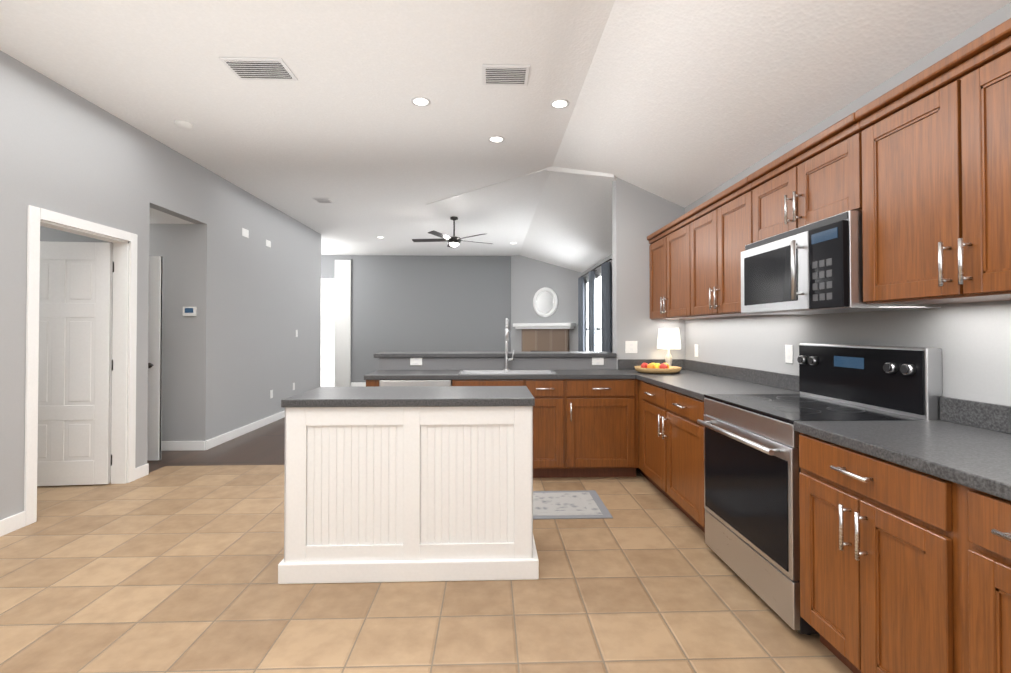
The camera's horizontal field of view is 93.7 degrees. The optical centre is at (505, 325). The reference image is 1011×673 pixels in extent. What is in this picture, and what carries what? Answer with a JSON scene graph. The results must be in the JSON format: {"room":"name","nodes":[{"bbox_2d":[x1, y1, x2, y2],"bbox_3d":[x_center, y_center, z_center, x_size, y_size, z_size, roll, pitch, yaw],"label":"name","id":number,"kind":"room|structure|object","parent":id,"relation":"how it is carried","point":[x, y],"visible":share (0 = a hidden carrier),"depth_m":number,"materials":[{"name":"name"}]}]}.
{"room":"kitchen","nodes":[
{"label":"kitchen","id":0,"kind":"room"},
{"bbox_2d":[40,208,195,478],"bbox_3d":[-4.679,-0.182,4.658,2.660,3.050,1.110,0,-1,-2],"label":"wall","id":1,"kind":"structure","parent":0,"point":[172,241],"depth_m":5.13,"materials":[{"name":"grey paint"}]},
{"bbox_2d":[147,256,162,460],"bbox_3d":[-3.804,0.323,4.693,0.767,2.020,0.191,0,-1,-2],"label":"hallway door","id":2,"kind":"structure","parent":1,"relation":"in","point":[155,357],"depth_m":4.69,"materials":[{"name":"white paint"}]},
{"bbox_2d":[161,441,202,450],"bbox_3d":[-3.944,1.298,5.093,1.360,0.100,0.015,0,-1,-2],"label":"baseboard","id":3,"kind":"structure","parent":1,"relation":"attached to","point":[165,445],"depth_m":5.10,"materials":[{"name":"white paint"}]},
{"bbox_2d":[183,307,196,315],"bbox_3d":[-3.414,-0.152,5.122,0.140,0.100,0.024,0,-1,-2],"label":"thermostat","id":4,"kind":"object","parent":1,"relation":"attached to","point":[189,311],"visible":1,"depth_m":5.11,"materials":[{"name":"white plastic"}]},
{"bbox_2d":[0,50,320,519],"bbox_3d":[-3.238,-0.201,3.135,0.120,3.050,10.990,0,-1,-2],"label":"wall","id":5,"kind":"structure","parent":0,"point":[65,151],"depth_m":4.38,"materials":[{"name":"grey paint"}]},
{"bbox_2d":[0,511,25,536],"bbox_3d":[-3.079,1.241,0.376,0.015,0.100,5.500,0,-1,-2],"label":"baseboard","id":6,"kind":"structure","parent":5,"relation":"attached to","point":[12,523],"depth_m":3.04,"materials":[{"name":"white paint"}]},
{"bbox_2d":[37,241,113,485],"bbox_3d":[-3.706,0.314,3.920,0.784,2.020,0.191,0,-1,-2],"label":"bedroom door","id":7,"kind":"structure","parent":5,"relation":"in","point":[75,365],"depth_m":3.94,"materials":[{"name":"white paint"}]},
{"bbox_2d":[24,205,137,525],"bbox_3d":[-3.245,0.268,3.617,0.138,2.125,0.965,0,-1,-2],"label":"door frame","id":8,"kind":"structure","parent":5,"relation":"attached to","point":[123,432],"depth_m":4.00,"materials":[{"name":"white paint"}]},
{"bbox_2d":[203,410,284,449],"bbox_3d":[-3.296,1.319,6.860,0.018,0.100,3.505,0,-1,-2],"label":"baseboard","id":9,"kind":"structure","parent":5,"relation":"attached to","point":[223,438],"depth_m":5.84,"materials":[{"name":"white paint"}]},
{"bbox_2d":[242,228,248,237],"bbox_3d":[-3.268,-1.162,5.952,0.006,0.100,0.160,0,-1,-2],"label":"door chime","id":10,"kind":"object","parent":5,"relation":"attached to","point":[245,232],"visible":1,"depth_m":5.95,"materials":[{"name":"white plastic"}]},
{"bbox_2d":[266,240,270,247],"bbox_3d":[-3.288,-1.135,6.572,0.006,0.090,0.140,0,-1,-2],"label":"door chime","id":11,"kind":"object","parent":5,"relation":"attached to","point":[268,243],"visible":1,"depth_m":6.57,"materials":[{"name":"white plastic"}]},
{"bbox_2d":[147,417,284,472],"bbox_3d":[-2.167,1.430,7.769,7.890,0.100,7.080,0,-1,-2],"label":"floor","id":12,"kind":"structure","parent":0,"point":[264,445],"depth_m":4.98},
{"bbox_2d":[0,0,614,255],"bbox_3d":[-2.743,-1.760,4.501,6.520,0.100,13.650,0,-1,-2],"label":"ceiling","id":13,"kind":"structure","parent":0,"point":[358,137],"depth_m":3.53,"materials":[{"name":"paint"}]},
{"bbox_2d":[174,120,192,129],"bbox_3d":[-2.726,-1.697,4.015,0.130,0.035,0.130,0,-1,-2],"label":"smoke detector","id":14,"kind":"object","parent":13,"relation":"attached to","point":[184,124],"visible":1,"depth_m":3.98,"materials":[{"name":"white plastic"}]},
{"bbox_2d":[219,57,297,80],"bbox_3d":[-1.648,-1.716,3.181,0.400,0.017,0.260,0,-1,-2],"label":"ceiling vent","id":15,"kind":"object","parent":13,"relation":"in","point":[243,68],"visible":0.96,"depth_m":3.15,"materials":[{"name":"white metal"}]},
{"bbox_2d":[313,198,334,202],"bbox_3d":[-2.444,-1.678,6.376,0.220,0.017,0.220,0,-1,-2],"label":"ceiling vent","id":16,"kind":"object","parent":13,"relation":"in","point":[323,200],"visible":1,"depth_m":6.33,"materials":[{"name":"white metal"}]},
{"bbox_2d":[411,96,430,106],"bbox_3d":[-0.650,-1.716,3.634,0.150,0.006,0.150,0,-1,-2],"label":"recessed light","id":17,"kind":"object","parent":13,"relation":"in","point":[421,101],"visible":1,"depth_m":3.63,"materials":[{"name":"white metal"}]},
{"bbox_2d":[412,216,491,247],"bbox_3d":[-0.823,-1.448,7.359,1.267,0.454,1.274,0,-1,-2],"label":"ceiling fan","id":18,"kind":"object","parent":13,"relation":"hanging from","point":[453,241],"visible":1,"depth_m":7.29,"materials":[{"name":"brown metal"}]},
{"bbox_2d":[488,136,504,142],"bbox_3d":[-0.084,-1.708,4.348,0.150,0.006,0.150,0,-1,-2],"label":"recessed light","id":19,"kind":"object","parent":13,"relation":"in","point":[496,139],"visible":1,"depth_m":4.35,"materials":[{"name":"white metal"}]},
{"bbox_2d":[482,64,529,85],"bbox_3d":[0.000,-1.715,3.255,0.320,0.017,0.250,0,-1,-2],"label":"ceiling vent","id":20,"kind":"object","parent":13,"relation":"in","point":[505,74],"visible":0.98,"depth_m":3.23,"materials":[{"name":"white metal"}]},
{"bbox_2d":[426,166,615,205],"bbox_3d":[-0.011,-1.566,5.609,2.918,0.320,0.111,-1,-1,42],"label":"ceiling beam","id":21,"kind":"structure","parent":13,"relation":"attached to","point":[587,174],"depth_m":5.07,"materials":[{"name":"white paint"}]},
{"bbox_2d":[550,99,569,108],"bbox_3d":[0.421,-1.716,3.670,0.150,0.006,0.150,0,-1,-2],"label":"recessed light","id":22,"kind":"object","parent":13,"relation":"in","point":[560,103],"visible":1,"depth_m":3.66,"materials":[{"name":"white metal"}]},
{"bbox_2d":[321,260,350,386],"bbox_3d":[-4.468,-0.121,9.770,1.900,3.050,2.355,0,-1,-2],"label":"wall","id":23,"kind":"structure","parent":0,"point":[336,332],"depth_m":10.93,"materials":[{"name":"white paint"}]},
{"bbox_2d":[321,255,510,381],"bbox_3d":[-3.041,-0.131,11.060,6.360,3.100,0.120,0,-1,-2],"label":"wall","id":24,"kind":"structure","parent":0,"point":[409,303],"depth_m":11.04,"materials":[{"name":"grey paint"}]},
{"bbox_2d":[351,382,365,386],"bbox_3d":[-3.043,1.368,10.974,6.350,0.100,0.015,0,-1,-2],"label":"baseboard","id":25,"kind":"structure","parent":24,"relation":"attached to","point":[353,384],"depth_m":10.96,"materials":[{"name":"white paint"}]},
{"bbox_2d":[0,465,852,672],"bbox_3d":[-1.946,1.350,1.113,7.890,0.100,6.900,0,-1,-2],"label":"floor","id":26,"kind":"structure","parent":0,"point":[169,569],"depth_m":2.26,"materials":[{"name":"beige tile"}]},
{"bbox_2d":[278,406,538,583],"bbox_3d":[-0.502,0.871,2.712,1.331,0.896,0.560,0,-1,-2],"label":"kitchen island","id":27,"kind":"object","parent":26,"relation":"on","point":[399,494],"visible":0.98,"depth_m":2.46,"materials":[{"name":"white paint"}]},
{"bbox_2d":[281,386,534,406],"bbox_3d":[-0.506,0.402,2.718,1.299,0.041,0.560,0,-1,-2],"label":"countertop","id":28,"kind":"structure","parent":27,"relation":"on","point":[418,396],"depth_m":2.49,"materials":[{"name":"grey stone"}]},
{"bbox_2d":[380,380,451,385],"bbox_3d":[-0.776,0.904,4.268,0.614,0.868,0.573,0,-1,-2],"label":"dishwasher","id":29,"kind":"object","parent":26,"relation":"on","point":[415,382],"visible":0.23,"depth_m":4.04,"materials":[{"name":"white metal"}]},
{"bbox_2d":[452,379,525,385],"bbox_3d":[-0.155,0.902,4.314,0.621,0.872,0.522,0,-1,-2],"label":"base cabinet","id":30,"kind":"object","parent":26,"relation":"on","point":[490,382],"depth_m":4.06,"materials":[{"name":"brown wood"}]},
{"bbox_2d":[526,379,565,477],"bbox_3d":[0.330,0.903,4.330,0.351,0.872,0.522,0,-1,-2],"label":"base cabinet","id":31,"kind":"object","parent":26,"relation":"on","point":[549,410],"depth_m":4.08,"materials":[{"name":"brown wood"}]},
{"bbox_2d":[533,490,612,518],"bbox_3d":[0.171,1.324,3.515,1.120,0.010,0.560,0,-1,-2],"label":"kitchen rug","id":32,"kind":"object","parent":26,"relation":"on","point":[583,504],"visible":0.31,"depth_m":3.47,"materials":[{"name":"grey fabric"}]},
{"bbox_2d":[566,379,638,476],"bbox_3d":[0.827,0.903,4.347,0.643,0.872,0.522,0,-1,-2],"label":"base cabinet","id":33,"kind":"object","parent":26,"relation":"on","point":[585,427],"depth_m":4.09,"materials":[{"name":"brown wood"}]},
{"bbox_2d":[364,359,799,400],"bbox_3d":[0.301,0.388,3.687,2.981,0.139,1.818,0,-1,-2],"label":"countertop","id":34,"kind":"structure","parent":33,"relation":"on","point":[696,379],"depth_m":4.00,"materials":[{"name":"grey stone"}]},
{"bbox_2d":[458,370,556,373],"bbox_3d":[0.015,0.442,4.311,0.864,0.041,0.364,0,-1,-2],"label":"sink basin","id":35,"kind":"object","parent":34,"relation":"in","point":[506,372],"visible":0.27,"depth_m":4.47,"materials":[{"name":"silver metal"}]},
{"bbox_2d":[503,318,513,369],"bbox_3d":[0.035,0.179,4.457,0.106,0.497,0.215,0,-1,-2],"label":"faucet","id":36,"kind":"object","parent":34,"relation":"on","point":[507,359],"visible":1,"depth_m":4.52,"materials":[{"name":"silver metal"}]},
{"bbox_2d":[634,363,681,373],"bbox_3d":[1.376,0.382,4.286,0.410,0.086,0.410,0,-1,-2],"label":"fruit tray","id":37,"kind":"object","parent":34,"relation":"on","point":[657,368],"visible":1,"depth_m":4.19,"materials":[{"name":"wood"}]},
{"bbox_2d":[657,328,680,365],"bbox_3d":[1.558,0.228,4.524,0.170,0.400,0.170,0,-1,-2],"label":"table lamp","id":38,"kind":"object","parent":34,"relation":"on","point":[668,338],"visible":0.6,"depth_m":4.45,"materials":[{"name":"beige fabric"}]},
{"bbox_2d":[636,380,639,471],"bbox_3d":[1.452,0.902,4.310,0.639,0.872,0.638,0,-1,-2],"label":"base cabinet","id":39,"kind":"object","parent":26,"relation":"on","point":[638,469],"depth_m":4.10,"materials":[{"name":"brown wood"}]},
{"bbox_2d":[640,380,663,493],"bbox_3d":[1.471,0.895,3.717,0.639,0.872,0.548,0,-1,-2],"label":"base cabinet","id":40,"kind":"object","parent":26,"relation":"on","point":[651,395],"depth_m":3.74,"materials":[{"name":"brown wood"}]},
{"bbox_2d":[664,388,704,532],"bbox_3d":[1.491,0.888,3.127,0.639,0.872,0.632,0,-1,-2],"label":"base cabinet","id":41,"kind":"object","parent":26,"relation":"on","point":[671,449],"depth_m":3.12,"materials":[{"name":"brown wood"}]},
{"bbox_2d":[697,343,941,634],"bbox_3d":[1.476,0.708,2.397,0.717,1.215,0.825,0,-1,-2],"label":"range","id":42,"kind":"object","parent":26,"relation":"on","point":[752,469],"visible":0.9,"depth_m":2.25,"materials":[{"name":"silver metal"}]},
{"bbox_2d":[799,432,946,672],"bbox_3d":[1.540,0.871,1.641,0.639,0.872,0.679,0,-1,-2],"label":"base cabinet","id":43,"kind":"object","parent":26,"relation":"on","point":[903,569],"depth_m":1.58,"materials":[{"name":"brown wood"}]},
{"bbox_2d":[794,396,1010,500],"bbox_3d":[1.567,0.352,0.679,0.649,0.139,2.617,0,-1,-2],"label":"countertop","id":44,"kind":"structure","parent":43,"relation":"on","point":[964,442],"depth_m":1.64,"materials":[{"name":"grey stone"}]},
{"bbox_2d":[947,480,1010,672],"bbox_3d":[1.558,0.864,1.096,0.639,0.872,0.413,0,-1,-2],"label":"base cabinet","id":45,"kind":"object","parent":26,"relation":"on","point":[978,522],"depth_m":1.24,"materials":[{"name":"brown wood"}]},
{"bbox_2d":[379,177,684,369],"bbox_3d":[0.273,-0.067,4.681,2.980,2.819,0.150,0,-1,-2],"label":"wall","id":46,"kind":"structure","parent":0,"point":[639,215],"depth_m":4.64,"materials":[{"name":"grey paint"}]},
{"bbox_2d":[410,358,421,364],"bbox_3d":[-0.859,0.346,4.559,0.115,0.075,0.008,0,-1,-2],"label":"outlet","id":47,"kind":"object","parent":46,"relation":"attached to","point":[415,361],"visible":1,"depth_m":4.56,"materials":[{"name":"white plastic"}]},
{"bbox_2d":[373,351,616,357],"bbox_3d":[-0.098,0.293,4.779,2.346,0.040,0.420,0,-1,-2],"label":"countertop","id":48,"kind":"structure","parent":46,"relation":"on","point":[486,354],"depth_m":4.58,"materials":[{"name":"grey stone"}]},
{"bbox_2d":[592,357,603,364],"bbox_3d":[0.900,0.347,4.617,0.115,0.075,0.008,0,-1,-2],"label":"outlet","id":49,"kind":"object","parent":46,"relation":"attached to","point":[597,360],"visible":1,"depth_m":4.62,"materials":[{"name":"white plastic"}]},
{"bbox_2d":[625,341,636,352],"bbox_3d":[1.230,0.212,4.630,0.120,0.120,0.008,0,-1,-2],"label":"outlet","id":50,"kind":"object","parent":46,"relation":"attached to","point":[630,346],"visible":1,"depth_m":4.63,"materials":[{"name":"white plastic"}]},
{"bbox_2d":[511,255,581,351],"bbox_3d":[0.926,-0.138,10.501,1.996,3.100,0.120,-1,-1,41],"label":"wall","id":51,"kind":"structure","parent":0,"point":[530,277],"depth_m":10.58,"materials":[{"name":"grey paint"}]},
{"bbox_2d":[513,323,575,328],"bbox_3d":[0.820,0.013,10.376,1.560,0.125,0.196,-1,-1,41],"label":"mantel shelf","id":52,"kind":"object","parent":51,"relation":"attached to","point":[543,325],"visible":1,"depth_m":10.25,"materials":[{"name":"white paint"}]},
{"bbox_2d":[521,329,568,351],"bbox_3d":[0.858,0.746,10.411,1.240,1.330,0.081,-1,-1,41],"label":"fireplace surround","id":53,"kind":"object","parent":51,"relation":"attached to","point":[544,340],"visible":0.36,"depth_m":10.36,"materials":[{"name":"tile"}]},
{"bbox_2d":[533,287,557,316],"bbox_3d":[0.868,-0.509,10.438,0.660,0.660,0.050,-1,-1,41],"label":"round mirror","id":54,"kind":"object","parent":51,"relation":"attached to","point":[545,301],"visible":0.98,"depth_m":10.43,"materials":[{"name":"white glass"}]},
{"bbox_2d":[519,0,1010,272],"bbox_3d":[1.200,-1.457,4.628,1.370,0.703,13.650,0,-1,-2],"label":"ceiling","id":55,"kind":"structure","parent":0,"point":[684,103],"depth_m":2.84,"materials":[{"name":"paint"}]},
{"bbox_2d":[582,2,1010,405],"bbox_3d":[1.825,0.082,4.630,0.120,2.520,13.650,0,-1,-2],"label":"wall","id":56,"kind":"structure","parent":0,"point":[972,341],"depth_m":2.29,"materials":[{"name":"grey paint"}]},
{"bbox_2d":[586,273,601,350],"bbox_3d":[1.678,0.064,8.553,0.045,1.950,2.000,0,-1,-2],"label":"living room window","id":57,"kind":"structure","parent":56,"relation":"in","point":[598,345],"depth_m":8.79,"materials":[{"name":"white"}]},
{"bbox_2d":[579,259,611,277],"bbox_3d":[1.590,-0.992,8.502,0.090,0.023,2.580,0,-1,-2],"label":"curtain rod","id":58,"kind":"object","parent":56,"relation":"attached to","point":[595,268],"visible":0.65,"depth_m":8.27,"materials":[{"name":"brown metal"}]},
{"bbox_2d":[578,277,583,351],"bbox_3d":[1.520,0.206,9.527,0.076,2.330,0.340,0,-1,-2],"label":"curtain","id":59,"kind":"object","parent":58,"relation":"hanging from","point":[580,314],"visible":0.58,"depth_m":9.42,"materials":[{"name":"fabric"}]},
{"bbox_2d":[588,271,594,350],"bbox_3d":[1.552,0.194,8.547,0.076,2.330,0.260,0,-1,-2],"label":"curtain","id":60,"kind":"object","parent":58,"relation":"hanging from","point":[591,279],"visible":0.62,"depth_m":8.46,"materials":[{"name":"fabric"}]},
{"bbox_2d":[601,262,610,351],"bbox_3d":[1.587,0.181,7.508,0.076,2.330,0.420,0,-1,-2],"label":"curtain","id":61,"kind":"object","parent":58,"relation":"hanging from","point":[606,306],"visible":0.65,"depth_m":7.38,"materials":[{"name":"fabric"}]},
{"bbox_2d":[649,216,686,319],"bbox_3d":[1.600,-0.450,4.177,0.352,0.775,0.946,0,-1,-2],"label":"upper cabinet","id":62,"kind":"object","parent":56,"relation":"attached to","point":[668,248],"depth_m":4.13,"materials":[{"name":"brown wood"}]},
{"bbox_2d":[695,344,697,356],"bbox_3d":[1.769,0.233,4.391,0.008,0.115,0.075,0,-1,-2],"label":"electrical outlet","id":63,"kind":"object","parent":56,"relation":"attached to","point":[696,350],"visible":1,"depth_m":4.38,"materials":[{"name":"white plastic"}]},
{"bbox_2d":[687,180,754,318],"bbox_3d":[1.630,-0.461,3.268,0.352,0.775,0.872,0,-1,-2],"label":"upper cabinet","id":64,"kind":"object","parent":56,"relation":"attached to","point":[695,261],"depth_m":3.24,"materials":[{"name":"brown wood"}]},
{"bbox_2d":[785,345,792,362],"bbox_3d":[1.814,0.183,3.033,0.008,0.115,0.075,0,-1,-2],"label":"electrical outlet","id":65,"kind":"object","parent":56,"relation":"attached to","point":[788,353],"visible":1,"depth_m":3.03,"materials":[{"name":"white plastic"}]},
{"bbox_2d":[748,112,864,242],"bbox_3d":[1.638,-0.692,2.419,0.392,0.415,0.827,0,-1,-2],"label":"upper cabinet","id":66,"kind":"object","parent":56,"relation":"attached to","point":[816,178],"visible":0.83,"depth_m":2.31,"materials":[{"name":"brown wood"}]},
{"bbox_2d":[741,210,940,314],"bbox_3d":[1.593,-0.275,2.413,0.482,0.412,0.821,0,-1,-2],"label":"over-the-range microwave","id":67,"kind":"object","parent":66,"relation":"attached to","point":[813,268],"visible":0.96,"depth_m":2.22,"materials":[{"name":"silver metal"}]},
{"bbox_2d":[855,30,1010,303],"bbox_3d":[1.686,-0.481,1.582,0.352,0.775,0.840,0,-1,-2],"label":"upper cabinet","id":68,"kind":"object","parent":56,"relation":"attached to","point":[936,183],"depth_m":1.63,"materials":[{"name":"brown wood"}]}
]}

